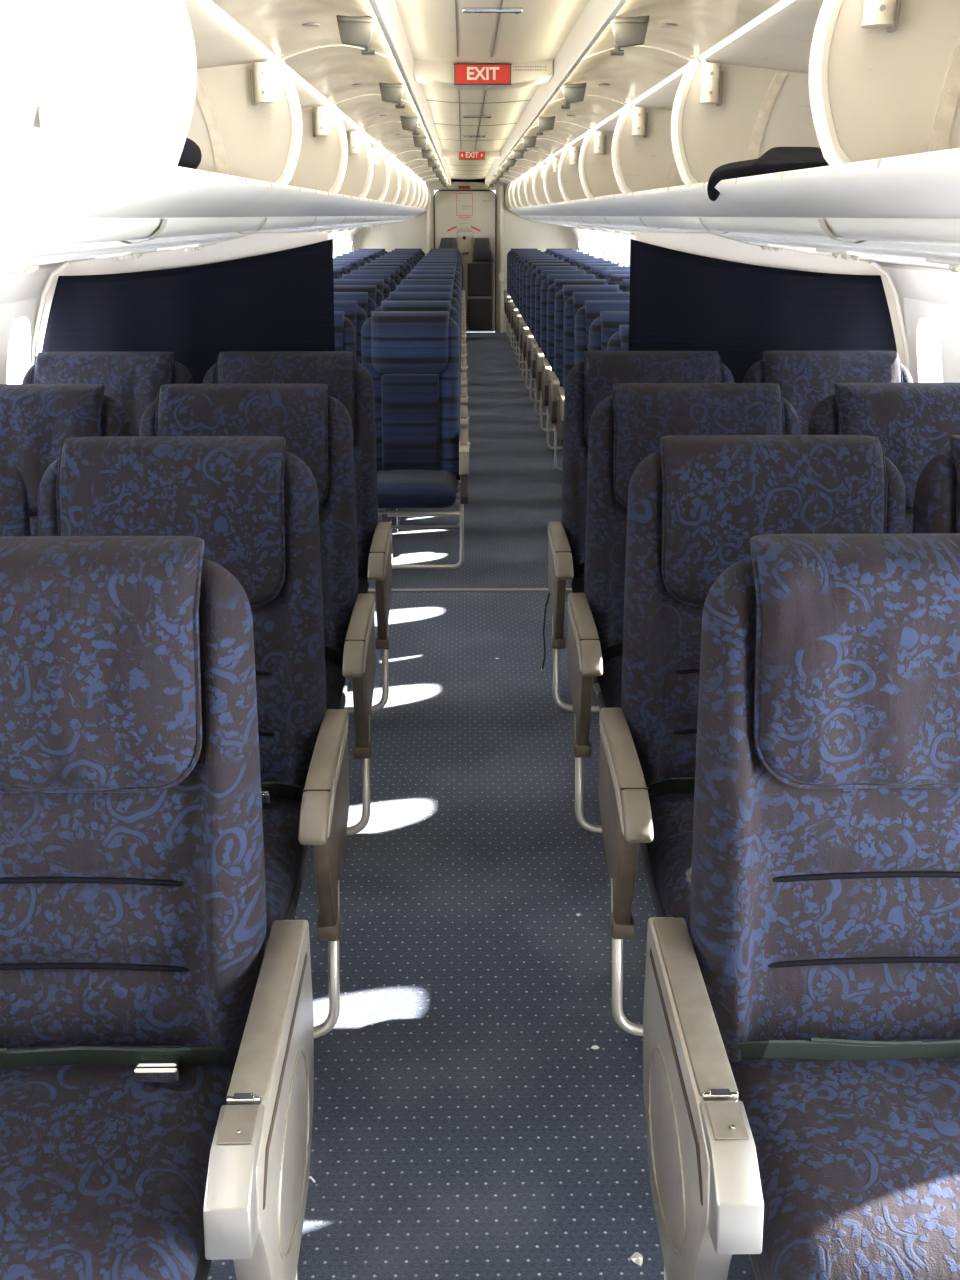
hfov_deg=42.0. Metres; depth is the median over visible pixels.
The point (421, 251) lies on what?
seat
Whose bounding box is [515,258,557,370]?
seat
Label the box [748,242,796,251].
unit
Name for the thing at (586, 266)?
seat
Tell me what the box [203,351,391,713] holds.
seat
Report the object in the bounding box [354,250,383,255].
seat
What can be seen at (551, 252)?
seat
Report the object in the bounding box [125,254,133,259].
light
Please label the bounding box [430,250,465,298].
seat
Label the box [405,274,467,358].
seat
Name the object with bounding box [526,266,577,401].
seat
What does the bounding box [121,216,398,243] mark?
trim
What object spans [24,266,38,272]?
light
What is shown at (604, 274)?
seat
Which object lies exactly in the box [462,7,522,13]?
ceiling vent
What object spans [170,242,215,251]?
unit
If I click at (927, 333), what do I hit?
window
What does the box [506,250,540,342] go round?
seat
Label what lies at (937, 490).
seat
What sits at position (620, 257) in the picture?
window
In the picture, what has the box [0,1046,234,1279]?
seat cushion
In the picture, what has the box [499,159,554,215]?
bin
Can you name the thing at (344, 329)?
seat
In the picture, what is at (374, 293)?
seat
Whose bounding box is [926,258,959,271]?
unit
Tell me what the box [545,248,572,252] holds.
seat
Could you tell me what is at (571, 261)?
seat
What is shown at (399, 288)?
seat
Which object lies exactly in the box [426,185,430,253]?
trim
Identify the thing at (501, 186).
trim
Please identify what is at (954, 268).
light
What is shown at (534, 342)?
seat
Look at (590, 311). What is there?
seat
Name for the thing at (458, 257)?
seat
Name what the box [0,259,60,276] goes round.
unit
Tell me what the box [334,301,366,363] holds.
seat
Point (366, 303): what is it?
seat
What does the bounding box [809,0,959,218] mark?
bin
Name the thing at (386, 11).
trim
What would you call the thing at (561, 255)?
seat
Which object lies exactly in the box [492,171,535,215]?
bin
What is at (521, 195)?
bin
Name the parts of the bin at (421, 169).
edge trim, bin door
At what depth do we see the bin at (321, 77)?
4.53 m
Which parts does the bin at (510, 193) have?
bin door, edge trim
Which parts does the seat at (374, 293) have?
backrest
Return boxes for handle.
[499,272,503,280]
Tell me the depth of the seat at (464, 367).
9.15 m
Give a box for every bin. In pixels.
[0,0,196,218]
[94,0,395,217]
[238,46,414,216]
[304,95,425,215]
[338,122,432,215]
[360,139,436,215]
[376,151,440,215]
[387,159,442,215]
[395,166,444,215]
[402,171,446,215]
[412,175,447,214]
[416,179,448,214]
[487,179,519,214]
[489,175,525,214]
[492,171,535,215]
[495,166,544,215]
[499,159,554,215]
[502,151,568,215]
[508,139,586,215]
[517,122,613,215]
[529,95,655,215]
[548,47,733,216]
[582,0,905,217]
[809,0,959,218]
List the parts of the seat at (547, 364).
armrest, backrest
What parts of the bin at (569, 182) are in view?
bin door, edge trim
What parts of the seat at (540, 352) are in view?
armrest, backrest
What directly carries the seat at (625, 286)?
on the floor
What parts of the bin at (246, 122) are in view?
edge trim, bin door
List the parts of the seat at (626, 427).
armrest, backrest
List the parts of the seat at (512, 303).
backrest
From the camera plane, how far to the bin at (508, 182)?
17.93 m
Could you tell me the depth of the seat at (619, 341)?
5.35 m
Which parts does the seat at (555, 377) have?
armrest, backrest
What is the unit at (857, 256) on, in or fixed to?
attached to the wall at (933, 294)
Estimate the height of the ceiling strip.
0.015 m
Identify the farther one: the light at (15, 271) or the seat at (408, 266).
the seat at (408, 266)
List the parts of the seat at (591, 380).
armrest, backrest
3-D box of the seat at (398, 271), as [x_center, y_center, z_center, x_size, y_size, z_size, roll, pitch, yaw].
[-0.916,-2.782,11.456,0.507,1.212,0.625,0,19,-1]
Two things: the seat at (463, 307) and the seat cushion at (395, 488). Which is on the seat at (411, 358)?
the seat cushion at (395, 488)
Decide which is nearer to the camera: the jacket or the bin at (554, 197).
the jacket
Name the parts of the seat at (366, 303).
backrest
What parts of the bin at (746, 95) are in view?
bin door, edge trim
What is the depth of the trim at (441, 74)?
4.21 m
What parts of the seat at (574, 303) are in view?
armrest, backrest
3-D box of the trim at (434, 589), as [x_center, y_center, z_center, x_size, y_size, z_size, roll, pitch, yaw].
[-0.042,-0.234,5.835,3.200,0.006,0.035,0,19,-1]
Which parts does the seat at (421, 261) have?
backrest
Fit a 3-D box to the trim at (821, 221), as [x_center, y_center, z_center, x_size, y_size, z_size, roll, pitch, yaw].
[0.724,-3.368,10.014,0.110,0.052,18.290,0,19,-1]
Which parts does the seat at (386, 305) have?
backrest, armrest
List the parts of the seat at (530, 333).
backrest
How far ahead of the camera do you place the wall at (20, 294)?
4.43 m
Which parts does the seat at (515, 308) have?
backrest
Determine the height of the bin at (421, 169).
0.476 m
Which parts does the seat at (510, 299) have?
backrest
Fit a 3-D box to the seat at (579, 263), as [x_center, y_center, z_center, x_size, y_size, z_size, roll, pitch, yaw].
[1.182,-3.312,13.015,0.507,1.212,0.625,0,19,-1]
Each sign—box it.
[454,63,511,84]
[459,151,484,159]
[459,186,469,188]
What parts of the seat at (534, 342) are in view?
armrest, backrest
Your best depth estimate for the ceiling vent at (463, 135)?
7.98 m
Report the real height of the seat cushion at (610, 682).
0.149 m
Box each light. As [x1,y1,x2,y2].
[0,269,9,276]
[10,267,24,274]
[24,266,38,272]
[113,255,124,260]
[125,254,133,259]
[133,253,141,258]
[184,247,193,251]
[773,247,781,251]
[832,253,840,258]
[841,254,852,259]
[851,255,862,260]
[948,265,959,271]
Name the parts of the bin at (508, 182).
bin door, edge trim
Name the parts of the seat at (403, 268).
backrest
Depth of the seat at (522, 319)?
13.03 m
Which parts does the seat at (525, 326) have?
backrest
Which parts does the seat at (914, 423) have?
backrest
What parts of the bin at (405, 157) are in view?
edge trim, bin door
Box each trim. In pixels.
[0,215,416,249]
[0,219,408,265]
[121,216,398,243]
[368,588,571,591]
[370,0,450,184]
[414,59,552,89]
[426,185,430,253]
[428,0,528,174]
[442,150,500,159]
[485,0,626,184]
[499,185,503,332]
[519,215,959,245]
[522,216,866,243]
[527,219,959,269]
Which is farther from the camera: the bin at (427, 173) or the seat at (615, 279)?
the bin at (427, 173)
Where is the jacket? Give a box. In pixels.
[707,147,828,200]
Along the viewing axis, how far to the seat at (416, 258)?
15.29 m
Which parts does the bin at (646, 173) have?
bin door, edge trim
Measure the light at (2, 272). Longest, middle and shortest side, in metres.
0.032 x 0.031 x 0.016 m
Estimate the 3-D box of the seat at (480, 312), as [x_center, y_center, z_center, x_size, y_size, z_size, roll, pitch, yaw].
[-0.215,-5.205,18.345,0.870,1.325,0.100,0,19,-1]
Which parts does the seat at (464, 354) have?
backrest, armrest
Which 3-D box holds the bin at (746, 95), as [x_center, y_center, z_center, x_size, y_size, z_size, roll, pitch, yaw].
[0.835,-1.232,2.909,1.109,0.476,1.520,0,19,-1]
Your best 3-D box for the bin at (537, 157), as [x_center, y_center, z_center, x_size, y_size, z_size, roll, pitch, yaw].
[0.737,-3.679,10.104,1.109,0.476,1.520,0,19,-1]
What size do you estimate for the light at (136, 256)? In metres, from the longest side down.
0.032 x 0.031 x 0.016 m
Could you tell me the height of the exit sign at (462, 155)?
0.070 m
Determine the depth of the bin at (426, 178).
16.30 m
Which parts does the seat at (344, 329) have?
backrest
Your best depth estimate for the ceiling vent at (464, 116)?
6.37 m
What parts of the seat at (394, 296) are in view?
backrest, armrest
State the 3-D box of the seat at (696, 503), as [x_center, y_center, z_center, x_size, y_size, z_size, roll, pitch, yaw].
[0.603,0.227,2.619,0.675,1.205,0.703,0,19,-1]
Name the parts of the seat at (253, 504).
backrest, armrest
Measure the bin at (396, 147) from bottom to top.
0.476 m
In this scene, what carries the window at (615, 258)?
in the wall at (933, 294)
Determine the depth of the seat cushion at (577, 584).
4.40 m
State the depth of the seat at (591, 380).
4.34 m
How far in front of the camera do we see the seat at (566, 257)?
14.55 m
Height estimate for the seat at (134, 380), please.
1.205 m
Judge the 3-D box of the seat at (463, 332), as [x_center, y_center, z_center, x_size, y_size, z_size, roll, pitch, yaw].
[-0.387,-2.783,11.460,0.538,1.212,0.630,0,19,-1]
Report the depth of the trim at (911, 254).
3.54 m
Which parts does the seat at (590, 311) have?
backrest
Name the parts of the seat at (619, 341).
backrest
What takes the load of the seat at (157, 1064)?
on the floor
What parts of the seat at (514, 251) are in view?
backrest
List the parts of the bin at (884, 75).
edge trim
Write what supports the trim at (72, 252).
attached to the wall at (20, 294)
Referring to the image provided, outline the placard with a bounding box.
[513,66,545,70]
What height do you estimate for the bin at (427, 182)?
0.476 m
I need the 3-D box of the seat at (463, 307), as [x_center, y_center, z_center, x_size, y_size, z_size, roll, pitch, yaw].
[-0.429,-3.826,14.527,0.538,1.212,0.630,0,19,-1]
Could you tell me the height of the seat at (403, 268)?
1.212 m
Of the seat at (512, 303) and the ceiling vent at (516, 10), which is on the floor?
the seat at (512, 303)
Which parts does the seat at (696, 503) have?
armrest, backrest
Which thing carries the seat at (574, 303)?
on the floor
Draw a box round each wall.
[0,228,357,383]
[354,179,576,331]
[571,228,959,382]
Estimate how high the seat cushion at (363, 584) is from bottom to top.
0.149 m
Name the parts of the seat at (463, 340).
backrest, armrest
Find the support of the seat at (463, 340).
on the floor
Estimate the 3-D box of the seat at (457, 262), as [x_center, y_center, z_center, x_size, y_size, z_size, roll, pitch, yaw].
[-0.418,-3.566,13.761,0.538,1.212,0.630,0,19,-1]
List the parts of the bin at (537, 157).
bin door, edge trim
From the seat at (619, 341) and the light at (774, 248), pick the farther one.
the seat at (619, 341)
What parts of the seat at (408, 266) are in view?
backrest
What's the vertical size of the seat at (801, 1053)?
1.205 m
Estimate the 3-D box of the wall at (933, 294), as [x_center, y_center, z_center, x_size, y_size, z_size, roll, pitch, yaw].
[1.512,-2.411,9.870,0.135,1.530,18.100,0,19,-1]
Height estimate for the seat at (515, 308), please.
1.212 m
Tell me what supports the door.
in the wall at (518, 232)
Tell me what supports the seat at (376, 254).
on the floor
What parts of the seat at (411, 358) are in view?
backrest, armrest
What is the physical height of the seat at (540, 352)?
1.212 m
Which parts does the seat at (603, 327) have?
backrest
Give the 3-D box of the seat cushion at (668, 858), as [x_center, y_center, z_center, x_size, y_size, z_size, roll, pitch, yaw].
[0.630,0.445,2.591,0.548,0.149,0.510,0,19,-1]
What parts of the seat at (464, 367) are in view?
backrest, armrest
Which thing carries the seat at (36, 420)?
on the floor
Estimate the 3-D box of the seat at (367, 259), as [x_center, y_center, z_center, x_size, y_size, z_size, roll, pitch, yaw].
[-1.470,-3.823,14.517,0.507,1.212,0.625,0,19,-1]
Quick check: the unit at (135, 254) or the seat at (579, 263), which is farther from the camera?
the seat at (579, 263)
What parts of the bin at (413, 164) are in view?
edge trim, bin door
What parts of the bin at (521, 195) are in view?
bin door, edge trim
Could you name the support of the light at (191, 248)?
attached to the unit at (194, 247)
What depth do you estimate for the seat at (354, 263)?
12.98 m
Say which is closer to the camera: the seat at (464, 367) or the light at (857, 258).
the light at (857, 258)
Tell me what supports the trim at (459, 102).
attached to the ceiling strip
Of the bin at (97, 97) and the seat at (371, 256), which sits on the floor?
the seat at (371, 256)
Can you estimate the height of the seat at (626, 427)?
1.205 m
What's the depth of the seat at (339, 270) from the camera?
11.44 m
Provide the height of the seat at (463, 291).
1.212 m
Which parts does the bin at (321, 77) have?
edge trim, bin door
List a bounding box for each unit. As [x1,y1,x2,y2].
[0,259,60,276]
[94,248,156,260]
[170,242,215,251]
[609,229,624,232]
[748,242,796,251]
[816,248,881,260]
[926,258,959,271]
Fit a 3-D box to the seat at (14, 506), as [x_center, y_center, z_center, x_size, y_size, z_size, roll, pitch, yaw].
[-1.262,0.234,2.596,0.664,1.205,0.703,0,19,-1]
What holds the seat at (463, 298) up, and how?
on the floor
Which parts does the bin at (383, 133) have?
edge trim, bin door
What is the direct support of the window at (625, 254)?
in the wall at (933, 294)
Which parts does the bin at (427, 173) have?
edge trim, bin door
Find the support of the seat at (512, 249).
on the floor
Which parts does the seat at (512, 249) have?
backrest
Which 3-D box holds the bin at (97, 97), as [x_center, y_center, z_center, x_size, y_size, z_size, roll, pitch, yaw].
[-0.757,-0.732,1.452,1.108,0.468,1.520,0,19,-1]
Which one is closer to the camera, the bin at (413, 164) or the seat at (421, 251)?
the bin at (413, 164)
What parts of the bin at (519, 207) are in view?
bin door, edge trim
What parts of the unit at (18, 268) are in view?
plate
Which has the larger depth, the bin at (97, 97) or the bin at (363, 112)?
the bin at (363, 112)
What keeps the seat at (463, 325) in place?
on the floor
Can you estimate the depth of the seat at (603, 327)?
6.11 m
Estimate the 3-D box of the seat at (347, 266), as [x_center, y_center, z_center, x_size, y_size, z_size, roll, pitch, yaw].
[-1.439,-3.041,12.216,0.507,1.212,0.625,0,19,-1]
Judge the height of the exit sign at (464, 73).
0.066 m
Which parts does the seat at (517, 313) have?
backrest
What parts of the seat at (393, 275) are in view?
backrest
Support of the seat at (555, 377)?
on the floor
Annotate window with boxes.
[7,317,30,383]
[613,249,616,262]
[619,250,622,265]
[624,251,627,265]
[917,318,942,382]
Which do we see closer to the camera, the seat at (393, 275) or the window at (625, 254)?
the seat at (393, 275)
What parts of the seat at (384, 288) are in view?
backrest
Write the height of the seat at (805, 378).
1.205 m
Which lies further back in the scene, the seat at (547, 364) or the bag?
the seat at (547, 364)
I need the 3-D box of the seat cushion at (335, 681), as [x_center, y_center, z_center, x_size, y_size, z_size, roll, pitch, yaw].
[-0.661,0.161,3.425,0.548,0.149,0.510,0,19,-1]
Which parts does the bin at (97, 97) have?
edge trim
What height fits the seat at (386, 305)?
1.212 m
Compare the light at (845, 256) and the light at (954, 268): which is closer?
the light at (954, 268)
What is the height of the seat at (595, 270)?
1.212 m
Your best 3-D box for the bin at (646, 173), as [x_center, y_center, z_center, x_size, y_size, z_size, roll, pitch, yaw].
[0.816,-1.721,4.348,1.109,0.476,1.520,0,19,-1]
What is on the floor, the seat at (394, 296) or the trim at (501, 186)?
the seat at (394, 296)
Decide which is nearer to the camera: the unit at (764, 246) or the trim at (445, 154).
the unit at (764, 246)
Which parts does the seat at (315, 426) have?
backrest, armrest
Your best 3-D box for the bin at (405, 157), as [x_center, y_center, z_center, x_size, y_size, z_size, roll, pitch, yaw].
[-0.874,-3.672,10.084,1.109,0.476,1.520,0,19,-1]
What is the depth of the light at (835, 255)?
3.52 m
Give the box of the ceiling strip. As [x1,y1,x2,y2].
[395,0,588,179]
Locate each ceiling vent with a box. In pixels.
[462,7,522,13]
[463,115,491,117]
[463,135,485,136]
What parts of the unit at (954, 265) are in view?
plate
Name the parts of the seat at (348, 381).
backrest, armrest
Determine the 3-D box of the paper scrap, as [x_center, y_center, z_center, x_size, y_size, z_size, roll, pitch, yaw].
[0.266,1.034,2.091,0.024,0.006,0.023,15,24,38]
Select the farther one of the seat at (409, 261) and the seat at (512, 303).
the seat at (512, 303)
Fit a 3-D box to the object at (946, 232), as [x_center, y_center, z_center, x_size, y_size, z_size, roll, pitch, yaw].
[0.748,-2.849,8.469,0.105,0.048,20.450,0,19,-1]
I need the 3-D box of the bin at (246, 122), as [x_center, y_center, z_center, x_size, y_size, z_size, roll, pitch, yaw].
[-0.776,-1.225,2.890,1.109,0.476,1.520,0,19,-1]
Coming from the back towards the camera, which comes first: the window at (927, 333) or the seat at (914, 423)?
the window at (927, 333)
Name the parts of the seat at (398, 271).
backrest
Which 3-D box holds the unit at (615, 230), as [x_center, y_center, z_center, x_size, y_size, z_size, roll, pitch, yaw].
[0.944,-2.797,8.540,0.100,0.031,0.300,0,19,-1]
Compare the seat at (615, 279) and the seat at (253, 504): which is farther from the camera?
the seat at (615, 279)
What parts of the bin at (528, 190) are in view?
bin door, edge trim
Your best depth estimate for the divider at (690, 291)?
4.62 m
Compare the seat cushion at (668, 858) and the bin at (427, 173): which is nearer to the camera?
the seat cushion at (668, 858)
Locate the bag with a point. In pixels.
(191, 155)
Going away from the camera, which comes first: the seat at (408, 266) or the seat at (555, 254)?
the seat at (408, 266)
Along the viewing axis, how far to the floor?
2.96 m
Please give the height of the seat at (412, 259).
1.212 m
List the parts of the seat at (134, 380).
backrest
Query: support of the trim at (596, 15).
attached to the ceiling strip
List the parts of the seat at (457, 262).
backrest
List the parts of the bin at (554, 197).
bin door, edge trim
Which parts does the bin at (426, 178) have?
edge trim, bin door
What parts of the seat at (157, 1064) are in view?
backrest, control plate, armrest, panel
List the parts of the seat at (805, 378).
backrest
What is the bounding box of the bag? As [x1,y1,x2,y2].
[177,137,201,168]
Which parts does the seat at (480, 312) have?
frame, seat, backrest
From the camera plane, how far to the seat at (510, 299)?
16.09 m
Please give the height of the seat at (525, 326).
1.212 m
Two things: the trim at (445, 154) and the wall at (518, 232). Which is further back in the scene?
the wall at (518, 232)
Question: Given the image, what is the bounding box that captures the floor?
[207,332,754,1279]
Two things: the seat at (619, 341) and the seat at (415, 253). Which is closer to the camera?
the seat at (619, 341)
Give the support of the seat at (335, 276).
on the floor
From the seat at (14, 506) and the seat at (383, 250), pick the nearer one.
the seat at (14, 506)
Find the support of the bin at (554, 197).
attached to the wall
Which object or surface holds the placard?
attached to the trim at (441, 74)
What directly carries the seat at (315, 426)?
on the floor
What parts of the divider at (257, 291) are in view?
edge trim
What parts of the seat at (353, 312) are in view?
backrest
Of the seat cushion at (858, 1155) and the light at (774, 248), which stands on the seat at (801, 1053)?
the seat cushion at (858, 1155)
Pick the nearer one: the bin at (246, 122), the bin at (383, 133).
the bin at (246, 122)
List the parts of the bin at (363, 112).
edge trim, bin door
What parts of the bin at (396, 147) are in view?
edge trim, bin door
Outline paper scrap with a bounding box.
[630,1252,642,1265]
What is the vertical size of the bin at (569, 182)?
0.476 m
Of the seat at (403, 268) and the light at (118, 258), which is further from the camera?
the seat at (403, 268)
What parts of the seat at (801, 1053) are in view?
panel, armrest, control plate, backrest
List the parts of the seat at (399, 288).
backrest, armrest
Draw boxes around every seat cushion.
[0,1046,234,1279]
[262,798,303,940]
[325,659,345,709]
[358,575,368,593]
[377,470,456,507]
[571,574,584,592]
[597,656,621,707]
[645,794,693,937]
[729,1039,959,1279]
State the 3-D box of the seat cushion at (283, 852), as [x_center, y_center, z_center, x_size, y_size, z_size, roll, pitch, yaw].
[-0.650,0.450,2.576,0.548,0.149,0.510,0,19,-1]
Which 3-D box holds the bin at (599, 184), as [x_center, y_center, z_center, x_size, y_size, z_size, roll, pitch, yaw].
[0.796,-2.211,5.787,1.109,0.476,1.520,0,19,-1]
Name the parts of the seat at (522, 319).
backrest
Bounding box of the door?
[433,190,496,331]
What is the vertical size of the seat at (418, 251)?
1.212 m
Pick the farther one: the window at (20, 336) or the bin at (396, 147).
the bin at (396, 147)
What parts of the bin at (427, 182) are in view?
bin door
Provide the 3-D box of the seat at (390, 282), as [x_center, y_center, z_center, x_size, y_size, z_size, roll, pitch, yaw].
[-0.895,-2.260,9.922,0.507,1.212,0.625,0,19,-1]
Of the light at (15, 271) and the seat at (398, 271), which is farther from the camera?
the seat at (398, 271)
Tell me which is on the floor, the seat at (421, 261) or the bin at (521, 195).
the seat at (421, 261)
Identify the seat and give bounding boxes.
[0,384,131,535]
[0,455,30,535]
[0,536,313,1279]
[22,352,193,435]
[37,436,349,1037]
[140,384,375,835]
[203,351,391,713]
[333,258,366,265]
[333,260,360,269]
[333,263,355,273]
[333,266,348,277]
[333,270,340,278]
[333,279,390,298]
[334,285,384,307]
[334,292,376,318]
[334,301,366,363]
[334,311,355,360]
[336,256,370,262]
[341,274,395,291]
[343,254,375,259]
[348,252,379,257]
[351,270,400,284]
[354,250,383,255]
[358,249,387,253]
[358,266,404,282]
[361,311,470,568]
[365,263,408,277]
[371,260,411,273]
[375,301,469,532]
[376,258,414,269]
[380,256,416,265]
[384,254,419,262]
[385,292,468,496]
[388,252,421,259]
[392,250,423,257]
[393,285,468,386]
[395,249,424,255]
[399,279,467,371]
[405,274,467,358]
[406,270,466,347]
[410,266,466,337]
[413,263,466,329]
[419,258,465,316]
[420,260,466,322]
[424,256,465,311]
[426,254,465,306]
[428,252,465,302]
[429,248,465,294]
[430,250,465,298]
[439,238,494,331]
[504,248,537,336]
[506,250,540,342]
[508,252,544,348]
[510,253,548,354]
[512,256,552,362]
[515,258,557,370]
[518,260,563,379]
[522,263,569,390]
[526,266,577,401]
[530,270,585,415]
[535,274,595,430]
[540,351,734,712]
[541,279,607,449]
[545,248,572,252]
[548,285,621,470]
[549,250,577,255]
[552,252,583,257]
[556,253,589,259]
[556,292,629,444]
[561,255,595,262]
[566,258,603,265]
[567,383,799,833]
[572,260,611,268]
[574,300,628,365]
[578,263,620,271]
[586,266,629,275]
[588,311,628,350]
[595,270,629,279]
[598,435,905,1035]
[606,274,629,284]
[607,325,628,350]
[619,279,629,291]
[643,533,959,1279]
[743,351,912,434]
[808,383,959,532]
[912,435,959,532]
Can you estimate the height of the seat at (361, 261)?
1.212 m
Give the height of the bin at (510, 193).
0.476 m
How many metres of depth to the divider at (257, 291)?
4.59 m
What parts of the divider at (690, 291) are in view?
edge trim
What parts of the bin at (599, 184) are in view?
bin door, edge trim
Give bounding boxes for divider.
[31,232,334,383]
[628,232,908,382]
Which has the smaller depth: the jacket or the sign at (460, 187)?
the jacket
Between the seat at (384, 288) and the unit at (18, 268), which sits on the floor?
the seat at (384, 288)
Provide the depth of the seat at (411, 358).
6.12 m

